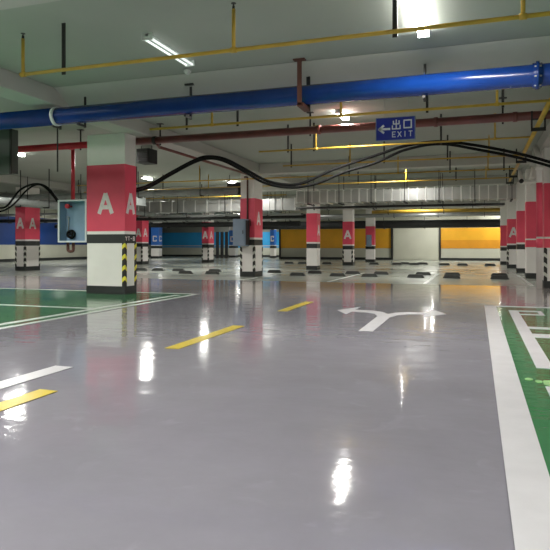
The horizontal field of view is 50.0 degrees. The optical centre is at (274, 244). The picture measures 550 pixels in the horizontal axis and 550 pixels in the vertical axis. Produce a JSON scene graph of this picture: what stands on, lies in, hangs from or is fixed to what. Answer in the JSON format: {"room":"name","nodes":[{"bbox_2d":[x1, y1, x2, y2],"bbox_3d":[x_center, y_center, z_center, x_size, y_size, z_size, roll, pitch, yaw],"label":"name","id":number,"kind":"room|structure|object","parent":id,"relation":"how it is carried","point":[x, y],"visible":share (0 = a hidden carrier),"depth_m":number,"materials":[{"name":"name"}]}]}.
{"room":"parking garage","nodes":[
{"label":"parking garage","id":0,"kind":"room"},
{"bbox_2d":[0,205,150,258],"bbox_3d":[-19.832,-0.850,32.686,0.300,3.900,63.000,0,0,19],"label":"wall","id":1,"kind":"structure","parent":0,"point":[6,251],"depth_m":42.59,"materials":[{"name":"beige paint"}]},
{"bbox_2d":[0,216,150,244],"bbox_3d":[-20.490,-0.960,30.269,0.020,1.880,58.000,0,0,19],"label":"trim","id":2,"kind":"structure","parent":1,"relation":"attached to","point":[48,233],"depth_m":41.88,"materials":[{"name":"blue paint"}]},
{"bbox_2d":[0,255,150,261],"bbox_3d":[-20.481,1.010,30.266,0.040,0.180,58.000,0,0,19],"label":"baseboard","id":3,"kind":"structure","parent":1,"relation":"attached to","point":[58,258],"depth_m":43.15,"materials":[{"name":"black paint"}]},
{"bbox_2d":[162,221,278,254],"bbox_3d":[-5.327,-0.850,55.873,12.124,3.900,0.330,0,0,19],"label":"wall","id":4,"kind":"structure","parent":0,"point":[175,240],"depth_m":56.66,"materials":[{"name":"blue paint"}]},
{"bbox_2d":[162,255,278,256],"bbox_3d":[-5.380,1.020,55.717,12.124,0.160,0.060,0,0,19],"label":"baseboard","id":5,"kind":"structure","parent":4,"relation":"attached to","point":[162,255],"depth_m":56.34,"materials":[{"name":"black paint"}]},
{"bbox_2d":[0,256,549,549],"bbox_3d":[1.692,1.200,25.317,45.800,0.200,63.600,0,0,19],"label":"floor","id":6,"kind":"structure","parent":0,"point":[300,428],"depth_m":3.88,"materials":[{"name":"grey paint"}]},
{"bbox_2d":[15,187,39,270],"bbox_3d":[-10.754,-0.698,25.667,0.528,3.595,0.924,0,0,19],"label":"column","id":7,"kind":"structure","parent":6,"relation":"on","point":[27,219],"depth_m":25.32,"materials":[{"name":"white paint"}]},
{"bbox_2d":[0,389,56,410],"bbox_3d":[-2.008,1.095,3.573,0.165,0.002,1.860,0,0,19],"label":"lane marking","id":8,"kind":"object","parent":6,"relation":"on","point":[18,400],"visible":1,"depth_m":4.21,"materials":[{"name":"yellow paint"}]},
{"bbox_2d":[0,366,71,388],"bbox_3d":[-2.360,1.095,3.990,0.190,0.002,2.820,0,0,19],"label":"lane line","id":9,"kind":"object","parent":6,"relation":"on","point":[33,375],"visible":1,"depth_m":4.91,"materials":[{"name":"white paint"}]},
{"bbox_2d":[0,288,190,326],"bbox_3d":[-8.402,1.099,7.025,8.550,0.003,15.850,0,0,19],"label":"bay","id":10,"kind":"object","parent":6,"relation":"on","point":[60,298],"visible":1,"depth_m":11.46,"materials":[{"name":"green paint"}]},
{"bbox_2d":[0,304,91,308],"bbox_3d":[-7.044,1.095,11.518,8.210,0.002,0.130,0,0,19],"label":"divider","id":11,"kind":"object","parent":10,"relation":"on","point":[0,304],"visible":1,"depth_m":10.50,"materials":[{"name":"white paint"}]},
{"bbox_2d":[0,295,177,325],"bbox_3d":[-4.652,1.095,5.583,0.140,0.002,15.550,0,0,19],"label":"bay outline","id":12,"kind":"object","parent":10,"relation":"on","point":[171,295],"visible":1,"depth_m":9.71,"materials":[{"name":"white paint"}]},
{"bbox_2d":[0,288,196,328],"bbox_3d":[-8.344,1.095,7.058,8.640,0.002,15.950,0,0,19],"label":"bay outline","id":13,"kind":"object","parent":10,"relation":"on","point":[1,288],"visible":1,"depth_m":10.17,"materials":[{"name":"white paint"}]},
{"bbox_2d":[86,133,136,294],"bbox_3d":[-3.728,-0.698,13.458,1.017,3.595,0.474,0,0,19],"label":"column","id":14,"kind":"structure","parent":6,"relation":"on","point":[111,158],"depth_m":13.25,"materials":[{"name":"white paint"}]},
{"bbox_2d":[58,199,86,252],"bbox_3d":[-4.610,-0.428,13.652,0.787,1.224,0.275,0,0,19],"label":"upper cabinet","id":15,"kind":"object","parent":14,"relation":"attached to","point":[72,214],"visible":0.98,"depth_m":13.75,"materials":[{"name":"blue metal"}]},
{"bbox_2d":[136,201,148,264],"bbox_3d":[-7.589,-0.698,33.621,0.477,3.595,0.724,0,0,19],"label":"column","id":16,"kind":"structure","parent":6,"relation":"on","point":[142,227],"depth_m":33.33,"materials":[{"name":"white paint"}]},
{"bbox_2d":[151,215,161,257],"bbox_3d":[-9.862,-0.698,49.144,0.726,3.595,0.621,0,0,19],"label":"column","id":17,"kind":"structure","parent":6,"relation":"on","point":[156,233],"depth_m":48.89,"materials":[{"name":"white paint"}]},
{"bbox_2d":[166,325,242,348],"bbox_3d":[-0.792,1.095,7.126,0.165,0.002,1.870,0,0,19],"label":"lane marking","id":18,"kind":"object","parent":6,"relation":"on","point":[213,334],"visible":1,"depth_m":6.94,"materials":[{"name":"yellow paint"}]},
{"bbox_2d":[202,212,213,262],"bbox_3d":[-4.221,-0.698,37.171,0.470,3.595,0.824,0,0,19],"label":"column","id":19,"kind":"structure","parent":6,"relation":"on","point":[207,233],"depth_m":36.83,"materials":[{"name":"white paint"}]},
{"bbox_2d":[215,232,218,257],"bbox_3d":[-4.806,0.000,49.316,0.320,2.200,0.320,0,0,19],"label":"steel post","id":20,"kind":"object","parent":6,"relation":"on","point":[217,233],"visible":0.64,"depth_m":49.24,"materials":[{"name":"black metal"}]},
{"bbox_2d":[219,232,224,257],"bbox_3d":[-4.419,0.000,49.183,0.320,2.200,0.320,0,0,19],"label":"steel post","id":21,"kind":"object","parent":6,"relation":"on","point":[221,233],"visible":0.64,"depth_m":49.09,"materials":[{"name":"metal"}]},
{"bbox_2d":[225,232,228,257],"bbox_3d":[-4.034,0.000,49.051,0.320,2.200,0.320,0,0,19],"label":"steel post","id":22,"kind":"object","parent":6,"relation":"on","point":[226,233],"visible":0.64,"depth_m":48.98,"materials":[{"name":"black metal"}]},
{"bbox_2d":[229,221,237,257],"bbox_3d":[-3.673,-0.698,52.309,0.642,3.595,0.621,0,0,19],"label":"column","id":23,"kind":"structure","parent":6,"relation":"on","point":[233,250],"depth_m":52.05,"materials":[{"name":"white paint"}]},
{"bbox_2d":[240,173,262,276],"bbox_3d":[-0.825,-0.698,20.841,0.546,3.595,0.824,0,0,19],"label":"column","id":24,"kind":"structure","parent":6,"relation":"on","point":[251,256],"depth_m":20.50,"materials":[{"name":"white paint"}]},
{"bbox_2d":[233,219,249,245],"bbox_3d":[-1.165,-0.425,20.276,0.460,0.930,0.450,0,0,19],"label":"control box","id":25,"kind":"object","parent":24,"relation":"attached to","point":[241,227],"visible":1,"depth_m":20.10,"materials":[{"name":"grey metal"}]},
{"bbox_2d":[246,220,249,244],"bbox_3d":[-0.937,-0.420,20.261,0.019,0.840,0.330,0,0,19],"label":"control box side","id":26,"kind":"object","parent":25,"relation":"attached to","point":[247,222],"depth_m":20.22,"materials":[{"name":"black metal"}]},
{"bbox_2d":[244,176,250,225],"bbox_3d":[-0.938,-1.164,20.391,0.287,2.428,0.078,0,0,28],"label":"conduit","id":27,"kind":"object","parent":24,"relation":"attached to","point":[244,176],"visible":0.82,"depth_m":20.38,"materials":[{"name":"metal"}]},
{"bbox_2d":[270,221,276,257],"bbox_3d":[-0.151,-0.698,49.994,0.422,3.595,0.521,0,0,19],"label":"column","id":28,"kind":"structure","parent":6,"relation":"on","point":[272,232],"depth_m":49.77,"materials":[{"name":"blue paint"}]},
{"bbox_2d":[278,302,311,310],"bbox_3d":[0.395,1.095,10.593,0.165,0.002,1.700,0,0,19],"label":"lane marking","id":29,"kind":"object","parent":6,"relation":"on","point":[303,303],"visible":1,"depth_m":10.50,"materials":[{"name":"yellow paint"}]},
{"bbox_2d":[289,272,304,275],"bbox_3d":[0.804,1.043,21.181,0.560,0.114,0.150,0,0,19],"label":"wheel stop","id":30,"kind":"object","parent":6,"relation":"on","point":[291,273],"visible":1,"depth_m":21.14,"materials":[{"name":"black rubber"}]},
{"bbox_2d":[306,188,319,269],"bbox_3d":[1.713,-0.698,26.340,0.500,3.595,0.570,0,0,19],"label":"column","id":31,"kind":"structure","parent":6,"relation":"on","point":[312,216],"depth_m":26.09,"materials":[{"name":"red paint"}]},
{"bbox_2d":[308,270,321,273],"bbox_3d":[1.541,1.043,22.832,0.560,0.114,0.150,0,0,19],"label":"wheel stop","id":32,"kind":"object","parent":6,"relation":"on","point":[309,271],"visible":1,"depth_m":22.78,"materials":[{"name":"black rubber"}]},
{"bbox_2d":[329,273,345,276],"bbox_3d":[2.197,1.043,20.705,0.560,0.114,0.150,0,0,19],"label":"wheel stop","id":33,"kind":"object","parent":6,"relation":"on","point":[331,274],"visible":0.96,"depth_m":20.64,"materials":[{"name":"black rubber"}]},
{"bbox_2d":[342,203,354,264],"bbox_3d":[4.002,-0.698,32.084,0.566,3.595,0.524,0,0,19],"label":"column","id":34,"kind":"structure","parent":6,"relation":"on","point":[348,251],"depth_m":31.85,"materials":[{"name":"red paint"}]},
{"bbox_2d":[361,273,377,276],"bbox_3d":[3.261,1.043,20.340,0.560,0.114,0.150,0,0,19],"label":"wheel stop","id":35,"kind":"object","parent":6,"relation":"on","point":[364,274],"visible":0.93,"depth_m":20.28,"materials":[{"name":"black rubber"}]},
{"bbox_2d":[365,209,375,261],"bbox_3d":[6.171,-0.698,38.105,0.573,3.595,0.520,0,0,19],"label":"column","id":36,"kind":"structure","parent":6,"relation":"on","point":[370,222],"depth_m":37.87,"materials":[{"name":"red paint"}]},
{"bbox_2d":[366,235,371,246],"bbox_3d":[6.010,-0.275,37.748,0.319,0.750,0.260,0,0,19],"label":"switch box","id":37,"kind":"object","parent":36,"relation":"attached to","point":[368,237],"visible":1,"depth_m":37.65,"materials":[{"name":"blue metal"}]},
{"bbox_2d":[374,271,388,274],"bbox_3d":[3.958,1.043,22.004,0.560,0.114,0.150,0,0,19],"label":"wheel stop","id":38,"kind":"object","parent":6,"relation":"on","point":[375,272],"visible":0.89,"depth_m":21.95,"materials":[{"name":"black rubber"}]},
{"bbox_2d":[338,307,444,331],"bbox_3d":[1.625,1.095,8.883,1.760,0.002,2.940,0,0,19],"label":"road arrow","id":39,"kind":"object","parent":6,"relation":"on","point":[381,317],"visible":1,"depth_m":9.29,"materials":[{"name":"white paint"}]},
{"bbox_2d":[407,274,423,277],"bbox_3d":[4.731,1.043,19.837,0.560,0.114,0.150,0,0,19],"label":"wheel stop","id":40,"kind":"object","parent":6,"relation":"on","point":[409,275],"visible":1,"depth_m":19.79,"materials":[{"name":"black rubber"}]},
{"bbox_2d":[443,275,460,278],"bbox_3d":[5.825,1.043,19.462,0.560,0.114,0.150,0,0,19],"label":"wheel stop","id":41,"kind":"object","parent":6,"relation":"on","point":[444,276],"visible":0.96,"depth_m":19.40,"materials":[{"name":"black rubber"}]},
{"bbox_2d":[444,272,460,275],"bbox_3d":[6.365,1.043,21.180,0.560,0.114,0.150,0,0,19],"label":"wheel stop","id":42,"kind":"object","parent":6,"relation":"on","point":[446,273],"visible":0.8,"depth_m":21.15,"materials":[{"name":"black rubber"}]},
{"bbox_2d":[490,275,508,278],"bbox_3d":[7.223,1.043,18.984,0.560,0.114,0.150,0,0,19],"label":"wheel stop","id":43,"kind":"object","parent":6,"relation":"on","point":[493,276],"visible":0.96,"depth_m":18.93,"materials":[{"name":"black rubber"}]},
{"bbox_2d":[491,273,507,276],"bbox_3d":[7.855,1.043,20.670,0.560,0.114,0.150,0,0,19],"label":"wheel stop","id":44,"kind":"object","parent":6,"relation":"on","point":[492,274],"visible":0.82,"depth_m":20.62,"materials":[{"name":"black rubber"}]},
{"bbox_2d":[500,201,506,264],"bbox_3d":[13.060,-0.698,33.422,0.560,3.595,0.520,0,0,19],"label":"column","id":45,"kind":"structure","parent":6,"relation":"on","point":[503,210],"depth_m":33.22,"materials":[{"name":"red paint"}]},
{"bbox_2d":[507,199,515,267],"bbox_3d":[11.341,-0.698,28.091,0.564,3.595,0.524,0,0,19],"label":"column","id":46,"kind":"structure","parent":6,"relation":"on","point":[511,206],"depth_m":27.88,"materials":[{"name":"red paint"}]},
{"bbox_2d":[516,182,524,272],"bbox_3d":[9.947,-0.698,23.495,0.620,3.595,0.520,0,0,19],"label":"column","id":47,"kind":"structure","parent":6,"relation":"on","point":[520,201],"depth_m":23.31,"materials":[{"name":"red paint"}]},
{"bbox_2d":[497,307,549,475],"bbox_3d":[4.386,1.099,2.314,6.200,0.003,15.220,0,0,19],"label":"bay","id":48,"kind":"object","parent":6,"relation":"on","point":[537,397],"visible":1,"depth_m":5.20,"materials":[{"name":"green paint"}]},
{"bbox_2d":[485,305,549,549],"bbox_3d":[4.332,1.095,2.417,6.370,0.002,15.380,0,0,19],"label":"bay outline","id":49,"kind":"object","parent":48,"relation":"on","point":[527,475],"visible":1,"depth_m":3.07,"materials":[{"name":"white paint"}]},
{"bbox_2d":[509,310,549,368],"bbox_3d":[4.543,1.095,7.096,3.000,0.004,4.930,0,0,19],"label":"bay line","id":50,"kind":"object","parent":48,"relation":"on","point":[538,356],"visible":1,"depth_m":6.97,"materials":[{"name":"white paint"}]},
{"bbox_2d":[525,378,549,385],"bbox_3d":[2.145,1.094,4.729,0.150,0.004,0.282,0,0,-25],"label":"scuff","id":51,"kind":"object","parent":48,"relation":"on","point":[546,382],"visible":1,"depth_m":4.72,"materials":[{"name":"green paint"}]},
{"bbox_2d":[525,169,535,278],"bbox_3d":[8.615,-0.698,19.512,0.620,3.595,0.520,0,0,19],"label":"column","id":52,"kind":"structure","parent":6,"relation":"on","point":[530,191],"depth_m":19.33,"materials":[{"name":"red paint"}]},
{"bbox_2d":[533,145,543,287],"bbox_3d":[6.864,-0.793,15.406,0.192,3.786,1.061,0,0,19],"label":"downpipe","id":53,"kind":"object","parent":6,"relation":"on","point":[539,185],"visible":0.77,"depth_m":14.94,"materials":[{"name":"white paint"}]},
{"bbox_2d":[542,147,549,287],"bbox_3d":[7.250,-0.698,15.221,0.622,3.595,0.522,0,0,19],"label":"column","id":54,"kind":"structure","parent":6,"relation":"on","point":[546,151],"depth_m":15.06,"materials":[{"name":"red paint"}]},
{"bbox_2d":[0,0,549,214],"bbox_3d":[1.692,-2.925,25.317,45.800,0.250,63.600,0,0,19],"label":"ceiling","id":55,"kind":"structure","parent":0,"point":[97,31],"depth_m":8.76,"materials":[{"name":"paint"}]},
{"bbox_2d":[0,129,17,174],"bbox_3d":[-6.180,-2.180,13.209,0.890,1.240,0.250,0,0,19],"label":"duct","id":56,"kind":"object","parent":55,"relation":"hanging from","point":[8,137],"visible":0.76,"depth_m":13.05,"materials":[{"name":"grey metal"}]},
{"bbox_2d":[0,185,57,211],"bbox_3d":[-6.302,-1.165,14.689,3.037,0.656,0.059,0,0,32],"label":"power cable","id":57,"kind":"object","parent":55,"relation":"hanging from","point":[27,189],"visible":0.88,"depth_m":14.61,"materials":[{"name":"black rubber"}]},
{"bbox_2d":[0,213,57,216],"bbox_3d":[-13.448,-2.130,30.183,7.004,1.340,0.520,0,0,19],"label":"cable tray","id":58,"kind":"object","parent":55,"relation":"hanging from","point":[41,214],"visible":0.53,"depth_m":29.87,"materials":[{"name":"metal"}]},
{"bbox_2d":[0,183,58,208],"bbox_3d":[-6.268,-1.213,14.601,2.719,0.594,0.058,0,0,28],"label":"power cable","id":59,"kind":"object","parent":55,"relation":"hanging from","point":[28,185],"visible":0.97,"depth_m":14.49,"materials":[{"name":"black rubber"}]},
{"bbox_2d":[0,0,59,9],"bbox_3d":[-4.697,-2.659,6.655,45.200,0.279,0.550,0,0,19],"label":"ceiling beam","id":60,"kind":"structure","parent":55,"relation":"attached to","point":[4,4],"depth_m":6.16,"materials":[{"name":"concrete"}]},
{"bbox_2d":[0,170,78,209],"bbox_3d":[-9.105,-2.104,23.729,0.280,1.388,12.000,0,0,19],"label":"ceiling pipe","id":61,"kind":"object","parent":55,"relation":"hanging from","point":[15,206],"visible":0.28,"depth_m":22.33,"materials":[{"name":"black metal"}]},
{"bbox_2d":[57,129,57,171],"bbox_3d":[-4.013,-2.075,10.887,0.100,1.450,0.100,0,0,19],"label":"rod","id":62,"kind":"object","parent":55,"relation":"hanging from","point":[57,129],"visible":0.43,"depth_m":10.88,"materials":[{"name":"black metal"}]},
{"bbox_2d":[0,169,155,216],"bbox_3d":[-7.875,-2.074,23.307,0.280,1.448,12.000,0,0,19],"label":"ceiling pipe","id":63,"kind":"object","parent":55,"relation":"hanging from","point":[45,204],"visible":0.51,"depth_m":21.36,"materials":[{"name":"black metal"}]},
{"bbox_2d":[40,197,145,208],"bbox_3d":[-8.722,-2.244,26.821,6.120,1.108,0.900,0,0,19],"label":"air duct","id":64,"kind":"object","parent":55,"relation":"hanging from","point":[139,201],"visible":0.14,"depth_m":25.99,"materials":[{"name":"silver metal"}]},
{"bbox_2d":[0,192,189,214],"bbox_3d":[-10.582,-2.250,32.690,0.320,0.320,25.000,0,0,19],"label":"duct","id":65,"kind":"object","parent":55,"relation":"hanging from","point":[1,193],"visible":0.15,"depth_m":40.67,"materials":[{"name":"metal"}]},
{"bbox_2d":[0,171,237,199],"bbox_3d":[-9.797,-2.295,24.177,17.800,1.010,0.300,0,0,19],"label":"ceiling pipe","id":66,"kind":"object","parent":55,"relation":"hanging from","point":[206,191],"visible":0.71,"depth_m":22.27,"materials":[{"name":"black metal"}]},
{"bbox_2d":[0,175,266,213],"bbox_3d":[-9.761,-2.650,26.596,0.500,0.299,58.000,0,0,19],"label":"ceiling beam","id":67,"kind":"structure","parent":55,"relation":"attached to","point":[9,179],"depth_m":25.61,"materials":[{"name":"metal"}]},
{"bbox_2d":[136,146,156,164],"bbox_3d":[-3.626,-2.550,16.689,0.400,0.500,0.470,0,0,19],"label":"box","id":68,"kind":"object","parent":55,"relation":"hanging from","point":[145,156],"visible":1,"depth_m":16.50,"materials":[{"name":"black metal"}]},
{"bbox_2d":[0,195,305,223],"bbox_3d":[-7.487,-2.035,32.159,19.000,1.530,0.260,0,0,19],"label":"ceiling pipe","id":69,"kind":"object","parent":55,"relation":"hanging from","point":[9,221],"visible":0.54,"depth_m":31.07,"materials":[{"name":"black metal"}]},
{"bbox_2d":[142,32,194,66],"bbox_3d":[-1.494,-2.757,8.386,0.150,0.085,1.250,0,0,19],"label":"ceiling lamp","id":70,"kind":"object","parent":55,"relation":"attached to","point":[146,37],"visible":1,"depth_m":8.21,"materials":[{"name":"white plastic"}]},
{"bbox_2d":[54,212,300,228],"bbox_3d":[-6.699,-1.930,37.174,17.241,1.740,0.340,0,0,19],"label":"ceiling pipe","id":71,"kind":"object","parent":55,"relation":"hanging from","point":[285,223],"visible":0.44,"depth_m":36.11,"materials":[{"name":"black metal"}]},
{"bbox_2d":[40,194,320,223],"bbox_3d":[-6.630,-2.075,34.508,19.100,1.450,0.300,0,0,19],"label":"ceiling pipe","id":72,"kind":"object","parent":55,"relation":"hanging from","point":[271,194],"visible":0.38,"depth_m":33.75,"materials":[{"name":"black metal"}]},
{"bbox_2d":[0,68,375,209],"bbox_3d":[-0.971,-2.650,19.887,0.520,0.299,51.000,0,0,19],"label":"ceiling beam","id":73,"kind":"structure","parent":55,"relation":"attached to","point":[24,90],"depth_m":12.66,"materials":[{"name":"concrete"}]},
{"bbox_2d":[146,184,285,198],"bbox_3d":[-3.573,-2.475,27.228,8.600,0.650,0.066,0,0,19],"label":"pipe","id":74,"kind":"object","parent":55,"relation":"hanging from","point":[201,184],"visible":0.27,"depth_m":27.14,"materials":[{"name":"metal"}]},
{"bbox_2d":[136,194,299,214],"bbox_3d":[-3.453,-2.170,28.981,9.542,1.260,1.000,0,0,19],"label":"air duct","id":75,"kind":"object","parent":55,"relation":"hanging from","point":[283,204],"visible":0.63,"depth_m":28.48,"materials":[{"name":"metal"}]},
{"bbox_2d":[138,192,302,218],"bbox_3d":[-2.951,-2.105,29.972,9.002,1.390,0.520,0,0,19],"label":"cable tray","id":76,"kind":"object","parent":55,"relation":"hanging from","point":[270,214],"visible":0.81,"depth_m":29.97,"materials":[{"name":"metal"}]},
{"bbox_2d":[138,213,302,217],"bbox_3d":[-2.951,-1.495,29.972,9.000,0.090,0.420,0,0,19],"label":"tray","id":77,"kind":"object","parent":76,"relation":"on","point":[270,214],"depth_m":29.94,"materials":[{"name":"metal"}]},
{"bbox_2d":[169,195,295,201],"bbox_3d":[4.081,-2.624,32.294,45.200,0.349,0.450,0,0,19],"label":"ceiling beam","id":78,"kind":"structure","parent":55,"relation":"attached to","point":[281,196],"depth_m":34.51,"materials":[{"name":"metal"}]},
{"bbox_2d":[227,175,240,194],"bbox_3d":[-1.577,-2.410,23.598,0.558,0.780,0.470,0,0,19],"label":"box","id":79,"kind":"object","parent":55,"relation":"hanging from","point":[229,184],"visible":0.52,"depth_m":23.38,"materials":[{"name":"black metal"}]},
{"bbox_2d":[149,204,342,222],"bbox_3d":[-5.045,-2.180,40.836,20.000,1.240,0.340,0,0,19],"label":"ceiling pipe","id":80,"kind":"object","parent":55,"relation":"hanging from","point":[328,219],"visible":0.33,"depth_m":38.99,"materials":[{"name":"metal"}]},
{"bbox_2d":[12,174,517,193],"bbox_3d":[2.008,-2.624,26.239,45.200,0.349,0.450,0,0,19],"label":"ceiling beam","id":81,"kind":"structure","parent":55,"relation":"attached to","point":[502,181],"depth_m":25.05,"materials":[{"name":"concrete"}]},
{"bbox_2d":[0,36,549,112],"bbox_3d":[-3.291,-2.659,10.764,45.200,0.279,0.964,0,0,19],"label":"ceiling beam","id":82,"kind":"structure","parent":55,"relation":"attached to","point":[524,51],"depth_m":9.12,"materials":[{"name":"concrete"}]},
{"bbox_2d":[0,58,549,129],"bbox_3d":[2.684,-2.445,8.303,31.700,0.710,0.490,0,0,19],"label":"pipe","id":83,"kind":"object","parent":55,"relation":"hanging from","point":[536,75],"visible":0.98,"depth_m":8.98,"materials":[{"name":"metal"}]},
{"bbox_2d":[18,97,549,152],"bbox_3d":[3.728,-2.550,11.351,31.700,0.500,0.248,0,0,19],"label":"pipe","id":84,"kind":"object","parent":55,"relation":"hanging from","point":[503,117],"visible":0.72,"depth_m":12.37,"materials":[{"name":"red metal"}]},
{"bbox_2d":[68,149,74,199],"bbox_3d":[-5.069,-1.714,14.603,0.096,1.468,0.308,0,0,19],"label":"pipe","id":85,"kind":"object","parent":84,"relation":"attached to","point":[72,150],"visible":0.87,"depth_m":14.66,"materials":[{"name":"red metal"}]},
{"bbox_2d":[156,144,246,174],"bbox_3d":[-1.677,-2.327,16.711,0.070,0.164,6.667,0,0,19],"label":"pipe","id":86,"kind":"object","parent":84,"relation":"attached to","point":[157,145],"visible":0.69,"depth_m":15.32,"materials":[{"name":"metal"}]},
{"bbox_2d":[19,0,549,76],"bbox_3d":[1.483,-2.475,5.996,10.078,0.650,0.071,0,0,19],"label":"pipe","id":87,"kind":"object","parent":55,"relation":"hanging from","point":[522,16],"visible":1,"depth_m":6.50,"materials":[{"name":"yellow metal"}]},
{"bbox_2d":[77,148,513,185],"bbox_3d":[-0.174,-2.475,19.405,15.100,0.650,0.066,0,0,19],"label":"pipe","id":88,"kind":"object","parent":55,"relation":"hanging from","point":[503,168],"visible":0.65,"depth_m":18.27,"materials":[{"name":"metal"}]},
{"bbox_2d":[506,98,549,183],"bbox_3d":[6.145,-2.265,14.676,0.250,0.370,12.050,0,0,19],"label":"pipe","id":89,"kind":"object","parent":88,"relation":"attached to","point":[546,108],"visible":0.88,"depth_m":11.28,"materials":[{"name":"yellow metal"}]},
{"bbox_2d":[84,166,508,192],"bbox_3d":[-0.106,-2.475,21.919,16.600,0.650,0.066,0,0,19],"label":"pipe","id":90,"kind":"object","parent":55,"relation":"hanging from","point":[455,179],"visible":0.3,"depth_m":20.58,"materials":[{"name":"yellow metal"}]},
{"bbox_2d":[335,109,349,120],"bbox_3d":[1.430,-2.757,12.511,0.150,0.085,0.750,0,0,19],"label":"ceiling lamp","id":91,"kind":"object","parent":55,"relation":"attached to","point":[337,111],"visible":0.75,"depth_m":12.61,"materials":[{"name":"white plastic"}]},
{"bbox_2d":[136,140,549,188],"bbox_3d":[1.502,-1.821,13.518,10.192,1.055,0.117,0,0,8],"label":"power cable","id":92,"kind":"object","parent":55,"relation":"hanging from","point":[460,143],"visible":0.75,"depth_m":13.46,"materials":[{"name":"black rubber"}]},
{"bbox_2d":[136,143,549,191],"bbox_3d":[1.485,-1.742,13.313,10.036,1.031,0.112,0,0,7],"label":"power cable","id":93,"kind":"object","parent":55,"relation":"hanging from","point":[428,144],"visible":0.97,"depth_m":13.26,"materials":[{"name":"black rubber"}]},
{"bbox_2d":[149,89,549,130],"bbox_3d":[0.928,-2.475,10.097,6.986,0.650,0.071,0,0,19],"label":"pipe","id":94,"kind":"object","parent":55,"relation":"hanging from","point":[496,103],"visible":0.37,"depth_m":9.93,"materials":[{"name":"yellow metal"}]},
{"bbox_2d":[263,208,499,229],"bbox_3d":[8.254,-1.925,38.608,19.394,1.750,0.580,0,0,19],"label":"ceiling pipe","id":95,"kind":"object","parent":55,"relation":"hanging from","point":[459,223],"visible":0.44,"depth_m":38.17,"materials":[{"name":"black metal"}]},
{"bbox_2d":[259,113,529,152],"bbox_3d":[2.446,-2.475,12.959,5.967,0.650,0.066,0,0,19],"label":"pipe","id":96,"kind":"object","parent":55,"relation":"hanging from","point":[315,147],"visible":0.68,"depth_m":12.91,"materials":[{"name":"yellow metal"}]},
{"bbox_2d":[285,187,503,211],"bbox_3d":[4.915,-2.230,27.596,10.779,1.140,0.520,0,0,19],"label":"cable tray","id":97,"kind":"object","parent":55,"relation":"hanging from","point":[421,187],"visible":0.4,"depth_m":26.97,"materials":[{"name":"metal"}]},
{"bbox_2d":[300,205,503,209],"bbox_3d":[4.915,-1.745,27.596,10.776,0.090,0.420,0,0,19],"label":"tray","id":98,"kind":"object","parent":97,"relation":"on","point":[484,205],"depth_m":26.94,"materials":[{"name":"metal"}]},
{"bbox_2d":[376,99,415,141],"bbox_3d":[2.040,-2.285,9.995,0.664,1.029,0.053,0,0,19],"label":"exit sign","id":99,"kind":"object","parent":55,"relation":"hanging from","point":[403,127],"visible":0.98,"depth_m":9.98,"materials":[{"name":"blue plastic"}]},
{"bbox_2d":[259,151,535,174],"bbox_3d":[10.454,-2.624,16.794,23.100,0.349,0.450,0,0,19],"label":"ceiling beam","id":100,"kind":"structure","parent":55,"relation":"attached to","point":[268,168],"depth_m":18.85,"materials":[{"name":"concrete"}]},
{"bbox_2d":[296,173,504,209],"bbox_3d":[4.806,-2.132,23.722,8.274,1.335,0.150,0,0,19],"label":"ceiling pipe","id":101,"kind":"object","parent":55,"relation":"hanging from","point":[442,204],"visible":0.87,"depth_m":23.53,"materials":[{"name":"black metal"}]},
{"bbox_2d":[283,135,519,167],"bbox_3d":[3.159,-2.475,15.411,6.206,0.650,0.066,0,0,19],"label":"pipe","id":102,"kind":"object","parent":55,"relation":"hanging from","point":[488,155],"visible":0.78,"depth_m":15.38,"materials":[{"name":"yellow metal"}]},
{"bbox_2d":[300,200,503,206],"bbox_3d":[6.154,-2.624,38.349,45.200,0.349,0.450,0,0,19],"label":"ceiling beam","id":103,"kind":"structure","parent":55,"relation":"attached to","point":[467,201],"depth_m":37.10,"materials":[{"name":"concrete"}]},
{"bbox_2d":[296,171,516,205],"bbox_3d":[4.918,-2.210,22.944,8.292,1.180,1.000,0,0,19],"label":"air duct","id":104,"kind":"object","parent":55,"relation":"hanging from","point":[508,192],"visible":0.98,"depth_m":22.53,"materials":[{"name":"metal"}]},
{"bbox_2d":[321,200,499,217],"bbox_3d":[9.082,-2.225,35.470,15.794,1.150,0.300,0,0,19],"label":"ceiling pipe","id":105,"kind":"object","parent":55,"relation":"hanging from","point":[484,214],"visible":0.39,"depth_m":35.54,"materials":[{"name":"metal"}]},
{"bbox_2d":[408,0,429,37],"bbox_3d":[1.692,-2.757,6.978,0.150,0.085,1.600,0,0,19],"label":"ceiling lamp","id":106,"kind":"object","parent":55,"relation":"attached to","point":[417,4],"visible":0.99,"depth_m":7.08,"materials":[{"name":"white plastic"}]},
{"bbox_2d":[372,201,499,214],"bbox_3d":[7.555,-2.143,28.066,5.886,1.315,0.230,0,0,19],"label":"ceiling pipe","id":107,"kind":"object","parent":55,"relation":"hanging from","point":[443,210],"visible":0.83,"depth_m":27.96,"materials":[{"name":"yellow metal"}]},
{"bbox_2d":[504,122,549,200],"bbox_3d":[7.695,-2.650,16.919,0.500,0.299,51.000,0,0,19],"label":"ceiling beam","id":108,"kind":"structure","parent":55,"relation":"attached to","point":[544,141],"depth_m":14.99,"materials":[{"name":"concrete"}]},
{"bbox_2d":[516,167,535,185],"bbox_3d":[8.275,-2.208,18.883,1.058,0.593,0.538,0,0,25],"label":"drain pipe","id":109,"kind":"object","parent":108,"relation":"attached to","point":[530,181],"visible":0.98,"depth_m":18.81,"materials":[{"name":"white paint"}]},
{"bbox_2d":[279,207,499,260],"bbox_3d":[14.898,-0.850,41.491,30.691,3.900,0.440,0,0,19],"label":"wall","id":110,"kind":"structure","parent":0,"point":[479,243],"depth_m":43.07,"materials":[{"name":"orange paint"}]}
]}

